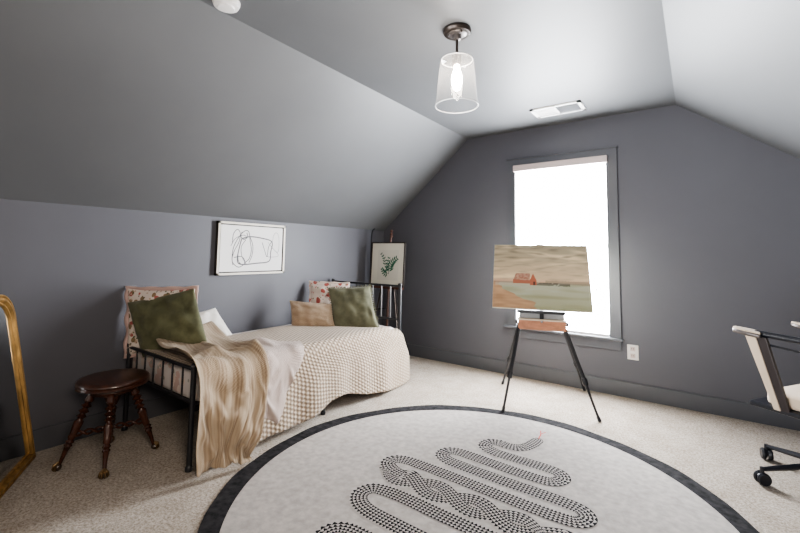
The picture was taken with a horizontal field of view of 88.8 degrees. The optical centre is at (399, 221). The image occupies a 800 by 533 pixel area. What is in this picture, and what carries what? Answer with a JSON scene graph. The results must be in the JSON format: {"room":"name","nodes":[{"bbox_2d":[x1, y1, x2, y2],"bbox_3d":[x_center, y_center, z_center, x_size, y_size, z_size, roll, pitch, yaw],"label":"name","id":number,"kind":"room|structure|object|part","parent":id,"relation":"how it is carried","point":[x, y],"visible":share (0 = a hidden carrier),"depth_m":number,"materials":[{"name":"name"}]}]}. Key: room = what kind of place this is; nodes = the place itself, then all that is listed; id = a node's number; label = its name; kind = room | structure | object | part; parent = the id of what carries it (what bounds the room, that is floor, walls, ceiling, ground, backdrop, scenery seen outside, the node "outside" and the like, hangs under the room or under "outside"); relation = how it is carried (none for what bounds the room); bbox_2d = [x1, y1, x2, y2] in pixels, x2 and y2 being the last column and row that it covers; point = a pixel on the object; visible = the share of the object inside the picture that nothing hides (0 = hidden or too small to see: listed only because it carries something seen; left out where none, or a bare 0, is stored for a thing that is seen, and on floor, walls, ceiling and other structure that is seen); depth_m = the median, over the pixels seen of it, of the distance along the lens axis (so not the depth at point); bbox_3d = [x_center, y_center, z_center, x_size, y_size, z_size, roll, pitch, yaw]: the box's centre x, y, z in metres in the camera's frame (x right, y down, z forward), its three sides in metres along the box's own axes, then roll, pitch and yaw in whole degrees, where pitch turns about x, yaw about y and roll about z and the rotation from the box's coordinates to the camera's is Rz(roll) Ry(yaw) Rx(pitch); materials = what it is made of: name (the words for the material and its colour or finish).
{"room":"bedroom","nodes":[
{"label":"bedroom","id":0,"kind":"room"},
{"bbox_2d":[0,199,383,429],"bbox_3d":[-2.046,0.667,2.897,0.100,1.552,6.320,-2,-5,36],"label":"wall","id":1,"kind":"structure","parent":0,"point":[65,269],"depth_m":2.84,"materials":[{"name":"grey paint"}]},
{"bbox_2d":[32,395,188,451],"bbox_3d":[-2.045,1.367,2.760,0.015,0.135,6.200,-2,-5,36],"label":"baseboard","id":2,"kind":"structure","parent":1,"relation":"attached to","point":[54,435],"depth_m":2.75,"materials":[{"name":"grey paint"}]},
{"bbox_2d":[214,221,285,275],"bbox_3d":[-1.355,0.252,3.756,0.040,0.463,0.700,-2,-5,36],"label":"line drawing","id":3,"kind":"object","parent":1,"relation":"attached to","point":[241,248],"visible":1,"depth_m":3.71,"materials":[{"name":"beige paper"}]},
{"bbox_2d":[0,0,467,230],"bbox_3d":[-1.532,-0.678,2.642,1.319,1.146,6.320,-2,-5,36],"label":"ceiling","id":4,"kind":"structure","parent":0,"point":[187,107],"depth_m":2.67,"materials":[{"name":"grey paint"}]},
{"bbox_2d":[0,355,799,532],"bbox_3d":[-0.175,1.411,1.429,4.800,0.100,6.450,-2,-5,36],"label":"floor","id":5,"kind":"structure","parent":0,"point":[146,489],"depth_m":2.51,"materials":[{"name":"beige carpet"}]},
{"bbox_2d":[0,294,35,497],"bbox_3d":[-2.093,0.889,2.098,0.195,0.978,0.720,3,-5,-25],"label":"leaning mirror","id":6,"kind":"object","parent":5,"relation":"on","point":[17,448],"visible":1,"depth_m":2.30,"materials":[{"name":"gold glass"}]},
{"bbox_2d":[0,306,27,482],"bbox_3d":[-2.096,0.889,2.096,0.153,0.869,0.612,3,-5,-25],"label":"mirror glass","id":7,"kind":"object","parent":6,"relation":"attached to","point":[13,391],"depth_m":2.29,"materials":[{"name":"grey"}]},
{"bbox_2d":[51,368,159,479],"bbox_3d":[-1.729,1.172,2.440,0.386,0.483,0.397,0,-4,11],"label":"stool","id":8,"kind":"object","parent":5,"relation":"on","point":[109,385],"visible":1,"depth_m":2.36,"materials":[{"name":"brown wood"}]},
{"bbox_3d":[-1.858,1.182,2.352,0.153,0.385,0.054,4,-5,-35],"label":"leg","id":9,"kind":"part","parent":8,"relation":"part of","materials":[{"name":"brown wood"}]},
{"bbox_3d":[-1.648,1.182,2.306,0.054,0.385,0.153,3,-5,-30],"label":"leg","id":10,"kind":"part","parent":8,"relation":"part of","materials":[{"name":"brown wood"}]},
{"bbox_3d":[-1.725,0.959,2.462,0.372,0.054,0.372,-2,-5,36],"label":"seat","id":11,"kind":"part","parent":8,"relation":"part of","materials":[{"name":"brown wood"}]},
{"bbox_3d":[-1.596,1.200,2.533,0.153,0.385,0.054,4,-5,-34],"label":"leg","id":12,"kind":"part","parent":8,"relation":"part of","materials":[{"name":"brown wood"}]},
{"bbox_2d":[121,279,401,472],"bbox_3d":[-0.962,1.025,3.421,0.958,0.953,2.048,-2,-5,36],"label":"bed","id":13,"kind":"object","parent":5,"relation":"on","point":[193,405],"visible":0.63,"depth_m":2.56,"materials":[{"name":"black metal"}]},
{"bbox_3d":[-1.901,1.147,2.848,0.040,0.593,0.040,-2,-5,36],"label":"foot post","id":14,"kind":"part","parent":13,"relation":"part of","materials":[{"name":"black metal"}]},
{"bbox_3d":[-1.548,0.962,2.608,0.885,0.209,0.022,-2,-5,36],"label":"foot rail","id":15,"kind":"part","parent":13,"relation":"part of","materials":[{"name":"black metal"}]},
{"bbox_3d":[-1.192,1.118,2.336,0.040,0.593,0.040,-2,-5,36],"label":"foot post","id":16,"kind":"part","parent":13,"relation":"part of","materials":[{"name":"black metal"}]},
{"bbox_3d":[-0.612,1.149,3.154,0.020,0.035,2.005,-2,-5,36],"label":"rail","id":17,"kind":"part","parent":13,"relation":"part of","materials":[{"name":"black metal"}]},
{"bbox_2d":[132,324,393,400],"bbox_3d":[-0.978,1.055,3.426,0.905,0.178,1.950,-2,-5,36],"label":"mattress","id":18,"kind":"object","parent":13,"relation":"on","point":[177,375],"visible":0.19,"depth_m":2.58,"materials":[{"name":"white fabric"}]},
{"bbox_2d":[127,289,206,356],"bbox_3d":[-1.618,0.709,2.846,0.624,0.475,0.159,0,-4,9],"label":"velvet pillow","id":19,"kind":"object","parent":18,"relation":"on","point":[175,317],"visible":0.88,"depth_m":2.80,"materials":[{"name":"green fabric"}]},
{"bbox_2d":[136,325,409,467],"bbox_3d":[-0.884,1.212,3.440,1.062,0.565,2.127,-2,-5,36],"label":"bedspread","id":20,"kind":"object","parent":18,"relation":"on","point":[337,361],"visible":0.62,"depth_m":3.25,"materials":[{"name":"beige fabric"}]},
{"bbox_2d":[123,285,198,358],"bbox_3d":[-1.687,0.712,2.887,0.574,0.519,0.127,0,-4,6],"label":"ruffled pillow","id":21,"kind":"object","parent":20,"relation":"on","point":[132,293],"visible":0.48,"depth_m":2.89,"materials":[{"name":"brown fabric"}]},
{"bbox_2d":[156,321,269,476],"bbox_3d":[-1.286,1.059,2.703,0.506,0.712,1.082,5,-6,-44],"label":"throw blanket","id":22,"kind":"object","parent":20,"relation":"on","point":[234,375],"visible":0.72,"depth_m":2.38,"materials":[{"name":"beige fabric"}]},
{"bbox_2d":[200,308,231,335],"bbox_3d":[-1.531,0.821,3.253,0.145,0.235,0.377,-4,-6,45],"label":"linen pillow","id":23,"kind":"object","parent":20,"relation":"on","point":[213,315],"visible":0.32,"depth_m":3.28,"materials":[{"name":"white fabric"}]},
{"bbox_2d":[172,338,303,423],"bbox_3d":[-1.071,1.059,2.671,0.890,0.471,0.534,3,-5,-21],"label":"throw blanket","id":24,"kind":"object","parent":20,"relation":"on","point":[285,358],"visible":0.39,"depth_m":2.74,"materials":[{"name":"white fabric"}]},
{"bbox_2d":[290,300,334,325],"bbox_3d":[-0.817,0.868,3.807,0.465,0.241,0.146,1,-4,3],"label":"lumbar pillow","id":25,"kind":"object","parent":20,"relation":"on","point":[303,313],"visible":0.84,"depth_m":3.77,"materials":[{"name":"beige fabric"}]},
{"bbox_2d":[309,281,349,315],"bbox_3d":[-0.724,0.816,4.174,0.446,0.403,0.168,1,-4,-3],"label":"ruffled pillow","id":26,"kind":"object","parent":20,"relation":"on","point":[318,290],"visible":0.34,"depth_m":4.19,"materials":[{"name":"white fabric"}]},
{"bbox_2d":[327,284,378,326],"bbox_3d":[-0.444,0.805,3.848,0.556,0.418,0.198,1,-4,3],"label":"velvet pillow","id":27,"kind":"object","parent":20,"relation":"on","point":[353,307],"visible":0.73,"depth_m":3.81,"materials":[{"name":"green fabric"}]},
{"bbox_3d":[-0.372,0.811,4.252,0.915,0.344,0.020,-2,-5,36],"label":"head rail","id":28,"kind":"part","parent":13,"relation":"part of","materials":[{"name":"black metal"}]},
{"bbox_3d":[-0.006,1.081,3.962,0.046,0.953,0.046,-2,-5,36],"label":"head post","id":29,"kind":"part","parent":13,"relation":"part of","materials":[{"name":"black metal"}]},
{"bbox_2d":[370,228,403,328],"bbox_3d":[-0.100,0.856,4.912,0.538,1.549,0.379,-2,-5,36],"label":"easel","id":30,"kind":"object","parent":5,"relation":"on","point":[391,234],"visible":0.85,"depth_m":4.84,"materials":[{"name":"brown wood"}]},
{"bbox_3d":[-0.276,1.048,4.867,0.241,1.153,0.017,0,-4,7],"label":"leg","id":31,"kind":"part","parent":30,"relation":"part of","materials":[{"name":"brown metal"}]},
{"bbox_3d":[-0.253,0.583,4.936,0.281,1.005,0.037,-2,-5,36],"label":"hooked arm","id":32,"kind":"part","parent":30,"relation":"part of","materials":[{"name":"black metal"}]},
{"bbox_2d":[370,242,405,287],"bbox_3d":[-0.148,0.509,4.857,0.500,0.526,0.051,-2,-5,36],"label":"print","id":33,"kind":"object","parent":30,"relation":"on","point":[388,259],"visible":0.99,"depth_m":4.84,"materials":[{"name":"grey paper"}]},
{"bbox_3d":[-0.052,1.039,4.706,0.017,1.153,0.256,3,-5,-27],"label":"leg","id":34,"kind":"part","parent":30,"relation":"part of","materials":[{"name":"brown wood"}]},
{"bbox_3d":[-0.050,0.983,4.957,0.020,1.303,0.230,-2,-5,36],"label":"leg","id":35,"kind":"part","parent":30,"relation":"part of","materials":[{"name":"brown wood"}]},
{"bbox_2d":[197,405,759,532],"bbox_3d":[0.368,1.411,2.061,2.595,0.014,2.588,-2,-5,36],"label":"round rug","id":36,"kind":"object","parent":5,"relation":"on","point":[433,468],"visible":1,"depth_m":2.21,"materials":[{"name":"white fabric"}]},
{"bbox_2d":[501,244,601,421],"bbox_3d":[1.273,0.876,3.561,0.764,1.347,0.790,0,-5,14],"label":"easel","id":37,"kind":"object","parent":5,"relation":"on","point":[527,319],"visible":0.92,"depth_m":3.31,"materials":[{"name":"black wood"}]},
{"bbox_3d":[1.029,1.225,3.786,0.029,0.654,0.389,2,-4,-9],"label":"leg","id":38,"kind":"part","parent":37,"relation":"part of","materials":[{"name":"black metal"}]},
{"bbox_3d":[0.903,1.181,3.307,0.209,0.637,0.029,4,-5,-32],"label":"leg","id":39,"kind":"part","parent":37,"relation":"part of","materials":[{"name":"black metal"}]},
{"bbox_3d":[1.168,0.778,3.370,0.350,0.048,0.018,-1,-5,17],"label":"panel","id":40,"kind":"part","parent":37,"relation":"part of","materials":[{"name":"grey metal"}]},
{"bbox_2d":[492,245,592,312],"bbox_3d":[1.195,0.470,3.482,0.775,0.537,0.304,-1,-5,17],"label":"landscape painting","id":41,"kind":"object","parent":37,"relation":"on","point":[526,277],"visible":1,"depth_m":3.46,"materials":[{"name":"beige paint"}]},
{"bbox_3d":[1.413,1.185,3.181,0.257,0.650,0.030,-2,-5,36],"label":"leg","id":42,"kind":"part","parent":37,"relation":"part of","materials":[{"name":"black metal"}]},
{"bbox_2d":[732,321,799,486],"bbox_3d":[2.390,1.008,2.226,0.692,0.904,0.791,3,-5,-28],"label":"swivel chair","id":43,"kind":"object","parent":5,"relation":"on","point":[785,400],"visible":1,"depth_m":2.26,"materials":[{"name":"beige fabric"}]},
{"bbox_3d":[2.038,0.845,2.291,0.141,0.390,0.038,-3,-6,45],"label":"panel","id":44,"kind":"part","parent":43,"relation":"part of","materials":[{"name":"beige plastic"}]},
{"bbox_3d":[2.061,0.842,2.253,0.130,0.390,0.042,-2,-5,36],"label":"panel","id":45,"kind":"part","parent":43,"relation":"part of","materials":[{"name":"white plastic"}]},
{"bbox_3d":[2.119,0.659,2.111,0.043,0.108,0.533,3,-5,-23],"label":"armrest","id":46,"kind":"part","parent":43,"relation":"part of","materials":[{"name":"black plastic"}]},
{"bbox_2d":[767,384,799,411],"bbox_3d":[2.367,0.983,2.198,0.470,0.080,0.430,3,-5,-21],"label":"seat cushion","id":47,"kind":"object","parent":43,"relation":"on","point":[788,400],"depth_m":2.23,"materials":[{"name":"beige fabric"}]},
{"bbox_2d":[200,0,675,138],"bbox_3d":[-0.178,-1.253,1.710,2.043,0.100,6.320,-2,-5,36],"label":"ceiling","id":48,"kind":"structure","parent":0,"point":[612,57],"depth_m":2.68,"materials":[{"name":"white paint"}]},
{"bbox_2d":[212,0,239,12],"bbox_3d":[-0.930,-1.156,2.185,0.140,0.044,0.140,-2,-5,36],"label":"smoke detector","id":49,"kind":"object","parent":48,"relation":"attached to","point":[227,6],"visible":1,"depth_m":2.17,"materials":[{"name":"white plastic"}]},
{"bbox_2d":[435,22,478,113],"bbox_3d":[0.336,-0.906,2.415,0.254,0.468,0.254,-2,-5,36],"label":"pendant light","id":50,"kind":"object","parent":48,"relation":"hanging from","point":[457,31],"visible":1,"depth_m":2.39,"materials":[{"name":"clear glass"}]},
{"bbox_3d":[0.335,-0.821,2.408,0.248,0.287,0.248,-2,-5,36],"label":"lamp shade","id":51,"kind":"part","parent":50,"relation":"part of","materials":[{"name":"clear glass"}]},
{"bbox_3d":[0.335,-0.845,2.410,0.062,0.155,0.062,-2,-5,36],"label":"bulb","id":52,"kind":"part","parent":50,"relation":"part of","materials":[{"name":"white glass"}]},
{"bbox_2d":[529,100,585,117],"bbox_3d":[1.438,-1.015,3.724,0.435,0.016,0.250,-2,-5,36],"label":"ceiling vent","id":53,"kind":"object","parent":48,"relation":"in","point":[574,106],"visible":1,"depth_m":3.71,"materials":[{"name":"white plastic"}]},
{"bbox_2d":[382,105,799,402],"bbox_3d":[1.684,0.250,4.066,4.800,2.678,0.120,-2,-5,36],"label":"wall","id":54,"kind":"structure","parent":0,"point":[709,211],"depth_m":3.58,"materials":[{"name":"grey paint"}]},
{"bbox_2d":[503,146,623,350],"bbox_3d":[1.592,0.252,4.086,1.118,1.874,0.155,-2,-5,36],"label":"window","id":55,"kind":"structure","parent":54,"relation":"in","point":[614,341],"depth_m":3.83,"materials":[{"name":"grey paint"}]},
{"bbox_2d":[513,155,608,335],"bbox_3d":[1.574,0.234,4.046,0.904,1.680,0.080,-2,-5,36],"label":"roller shade","id":56,"kind":"object","parent":55,"relation":"attached to","point":[560,202],"visible":0.7,"depth_m":4.01,"materials":[{"name":"white fabric"}]},
{"bbox_3d":[1.579,1.088,4.022,1.118,0.023,0.155,-2,-5,36],"label":"sill","id":57,"kind":"part","parent":55,"relation":"part of","materials":[{"name":"grey paint"}]},
{"bbox_3d":[1.633,0.253,4.128,0.875,1.660,0.040,-2,-5,36],"label":"sash","id":58,"kind":"part","parent":55,"relation":"part of","materials":[{"name":"white plastic"}]},
{"bbox_2d":[406,343,799,430],"bbox_3d":[1.625,1.513,3.914,4.570,0.135,0.015,-2,-5,36],"label":"baseboard","id":59,"kind":"structure","parent":54,"relation":"attached to","point":[745,411],"depth_m":3.62,"materials":[{"name":"grey paint"}]},
{"bbox_2d":[627,344,638,360],"bbox_3d":[2.067,1.164,3.627,0.087,0.130,0.010,-2,-5,36],"label":"wall outlet","id":60,"kind":"object","parent":54,"relation":"attached to","point":[632,350],"visible":1,"depth_m":3.62,"materials":[{"name":"white plastic"}]},
{"bbox_2d":[662,0,799,158],"bbox_3d":[1.224,-0.789,0.651,1.478,1.146,6.320,-2,-5,36],"label":"ceiling","id":61,"kind":"structure","parent":0,"point":[735,64],"depth_m":2.31,"materials":[{"name":"white paint"}]}
]}

